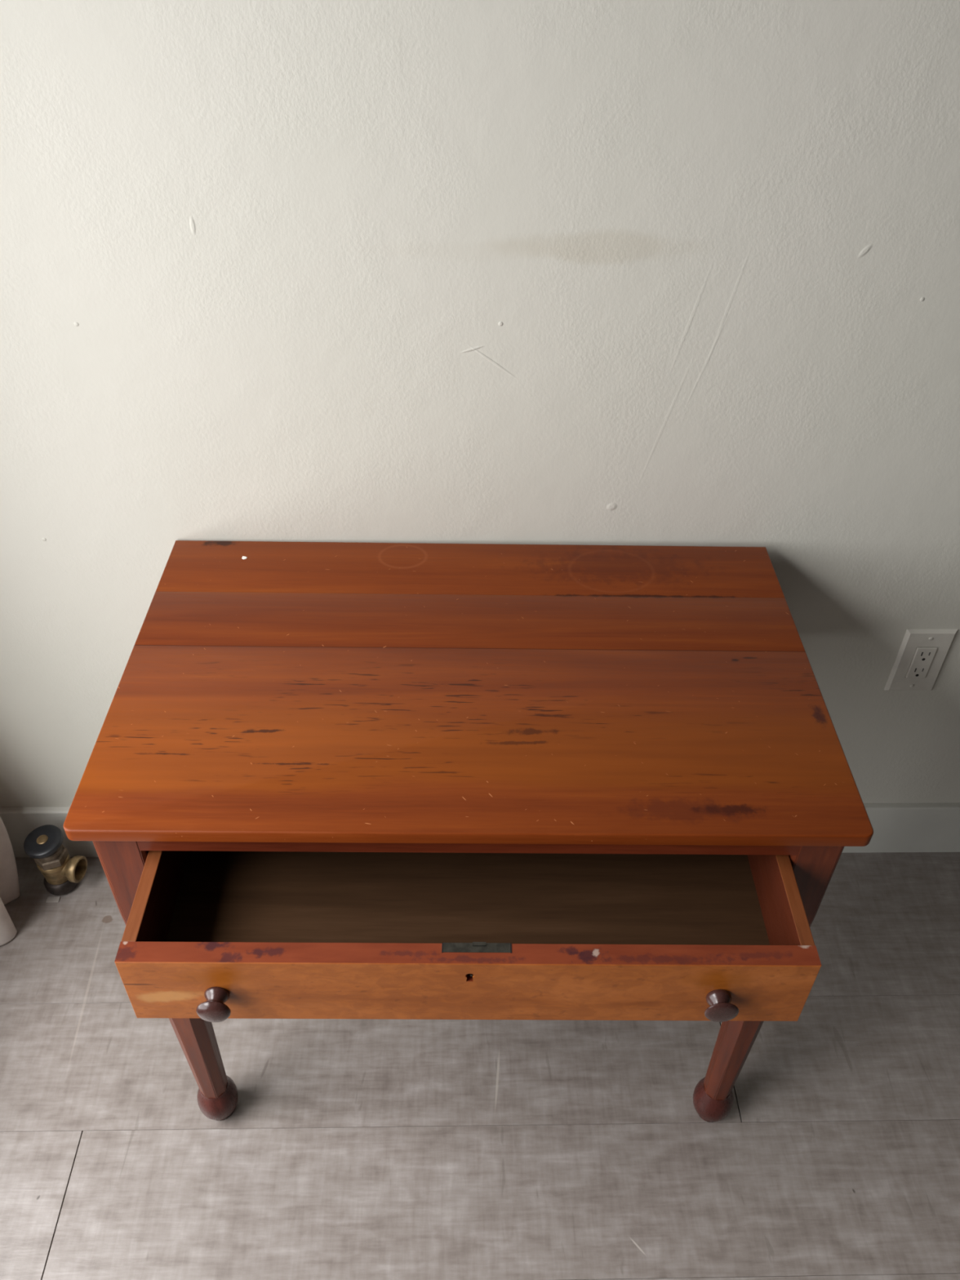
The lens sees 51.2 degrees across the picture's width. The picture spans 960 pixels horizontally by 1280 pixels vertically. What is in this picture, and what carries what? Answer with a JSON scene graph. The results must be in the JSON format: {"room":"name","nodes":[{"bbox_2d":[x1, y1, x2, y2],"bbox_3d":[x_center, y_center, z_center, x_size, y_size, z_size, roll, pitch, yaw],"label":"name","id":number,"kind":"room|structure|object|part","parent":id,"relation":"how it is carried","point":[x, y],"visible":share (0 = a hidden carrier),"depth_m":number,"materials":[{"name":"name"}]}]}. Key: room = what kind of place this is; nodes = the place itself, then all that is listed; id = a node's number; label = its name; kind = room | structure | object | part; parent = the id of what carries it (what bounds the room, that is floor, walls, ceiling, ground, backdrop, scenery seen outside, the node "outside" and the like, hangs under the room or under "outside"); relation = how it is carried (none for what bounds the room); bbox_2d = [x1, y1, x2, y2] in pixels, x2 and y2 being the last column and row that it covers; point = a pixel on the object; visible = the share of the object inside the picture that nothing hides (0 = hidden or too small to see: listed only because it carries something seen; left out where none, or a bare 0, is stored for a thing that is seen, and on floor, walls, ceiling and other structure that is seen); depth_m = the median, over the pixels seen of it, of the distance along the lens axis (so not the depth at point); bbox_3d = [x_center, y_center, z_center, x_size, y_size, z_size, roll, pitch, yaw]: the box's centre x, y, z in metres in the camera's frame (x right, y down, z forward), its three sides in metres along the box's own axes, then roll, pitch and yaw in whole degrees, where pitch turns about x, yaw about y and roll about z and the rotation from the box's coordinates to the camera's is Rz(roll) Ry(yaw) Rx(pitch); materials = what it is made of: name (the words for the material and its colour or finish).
{"room":"room in home","nodes":[
{"label":"room in home","id":0,"kind":"room"},
{"bbox_2d":[0,0,959,807],"bbox_3d":[1.275,-0.617,1.201,4.830,2.900,0.120,0,40,-1],"label":"wall","id":1,"kind":"structure","parent":0,"point":[651,273],"depth_m":1.26,"materials":[{"name":"paint"}]},
{"bbox_2d":[0,802,959,857],"bbox_3d":[1.256,0.364,1.951,4.588,0.134,0.012,0,40,-1],"label":"baseboard","id":2,"kind":"structure","parent":1,"relation":"attached to","point":[896,827],"depth_m":1.92,"materials":[{"name":"paint"}]},
{"bbox_2d":[884,628,957,690],"bbox_3d":[0.730,0.036,1.659,0.083,0.135,0.009,0,40,-1],"label":"wall outlet","id":3,"kind":"object","parent":1,"relation":"attached to","point":[922,655],"visible":1,"depth_m":1.65,"materials":[{"name":"plastic"}]},
{"bbox_2d":[905,647,937,678],"bbox_3d":[0.730,0.037,1.659,0.033,0.066,0.006,0,40,-1],"label":"receptacle","id":4,"kind":"object","parent":3,"relation":"attached to","point":[920,662],"depth_m":1.66,"materials":[{"name":"plastic"}]},
{"bbox_2d":[0,852,959,1279],"bbox_3d":[1.299,1.962,0.300,4.830,0.150,4.840,0,40,-1],"label":"floor","id":5,"kind":"structure","parent":0,"point":[348,1148],"depth_m":1.56,"materials":[{"name":"tile"}]},
{"bbox_2d":[0,816,19,946],"bbox_3d":[-0.907,-0.409,1.090,0.182,2.350,0.213,0,40,-1],"label":"curtain","id":6,"kind":"object","parent":5,"relation":"on","point":[9,880],"visible":1,"depth_m":1.80,"materials":[{"name":"fabric"}]},
{"bbox_2d":[23,824,87,902],"bbox_3d":[-0.775,0.410,1.842,0.090,0.141,0.072,0,40,-1],"label":"radiator valve","id":7,"kind":"object","parent":5,"relation":"on","point":[62,873],"visible":1,"depth_m":1.82,"materials":[{"name":"gold metal"}]},
{"bbox_3d":[-0.793,0.482,1.863,0.023,0.002,0.012,0,40,-1],"label":"plate","id":8,"kind":"part","parent":7,"relation":"part of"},
{"bbox_2d":[60,855,87,883],"bbox_3d":[-0.751,0.420,1.847,0.033,0.049,0.049,8,41,8],"label":"outlet","id":9,"kind":"object","parent":7,"relation":"attached to","point":[73,870],"depth_m":1.84,"materials":[{"name":"gold metal"}]},
{"bbox_2d":[63,540,873,1122],"bbox_3d":[-0.017,0.360,1.460,0.873,0.737,0.685,1,40,-1],"label":"side table","id":10,"kind":"object","parent":5,"relation":"on","point":[319,780],"visible":1,"depth_m":1.18,"materials":[{"name":"brown wood"}]},
{"bbox_3d":[-0.365,0.223,1.224,0.016,0.109,0.400,1,40,-1],"label":"panel","id":11,"kind":"part","parent":10,"relation":"part of","materials":[{"name":"brown wood"}]},
{"bbox_3d":[-0.405,0.436,1.319,0.055,0.644,0.055,1,40,-1],"label":"leg","id":12,"kind":"part","parent":10,"relation":"part of","materials":[{"name":"brown wood"}]},
{"bbox_3d":[-0.276,0.381,1.045,0.035,0.035,0.028,1,40,-1],"label":"knob","id":13,"kind":"part","parent":10,"relation":"part of","materials":[{"name":"brown wood"}]},
{"bbox_3d":[-0.011,0.365,1.067,0.721,0.110,0.024,1,40,-1],"label":"drawer","id":14,"kind":"part","parent":10,"relation":"part of","materials":[{"name":"brown wood"}]},
{"bbox_3d":[-0.013,0.262,1.250,0.690,0.008,0.387,1,40,-1],"label":"panel","id":15,"kind":"part","parent":10,"relation":"part of","materials":[{"name":"brown wood"}]},
{"bbox_3d":[-0.011,0.217,1.114,0.745,0.033,0.023,1,40,-1],"label":"rail","id":16,"kind":"part","parent":10,"relation":"part of","materials":[{"name":"brown wood"}]},
{"bbox_3d":[-0.004,0.329,1.046,0.070,0.032,0.012,1,40,-1],"label":"lock plate","id":17,"kind":"part","parent":10,"relation":"part of","materials":[{"name":"metal"}]},
{"bbox_3d":[0.253,0.384,1.054,0.036,0.036,0.022,1,40,-1],"label":"knob","id":18,"kind":"part","parent":10,"relation":"part of","materials":[{"name":"brown wood"}]},
{"bbox_3d":[0.374,0.443,1.330,0.055,0.644,0.055,1,40,-1],"label":"leg","id":19,"kind":"part","parent":10,"relation":"part of","materials":[{"name":"brown wood"}]},
{"bbox_3d":[0.341,0.230,1.233,0.016,0.109,0.400,1,40,-1],"label":"panel","id":20,"kind":"part","parent":10,"relation":"part of","materials":[{"name":"brown wood"}]}
]}

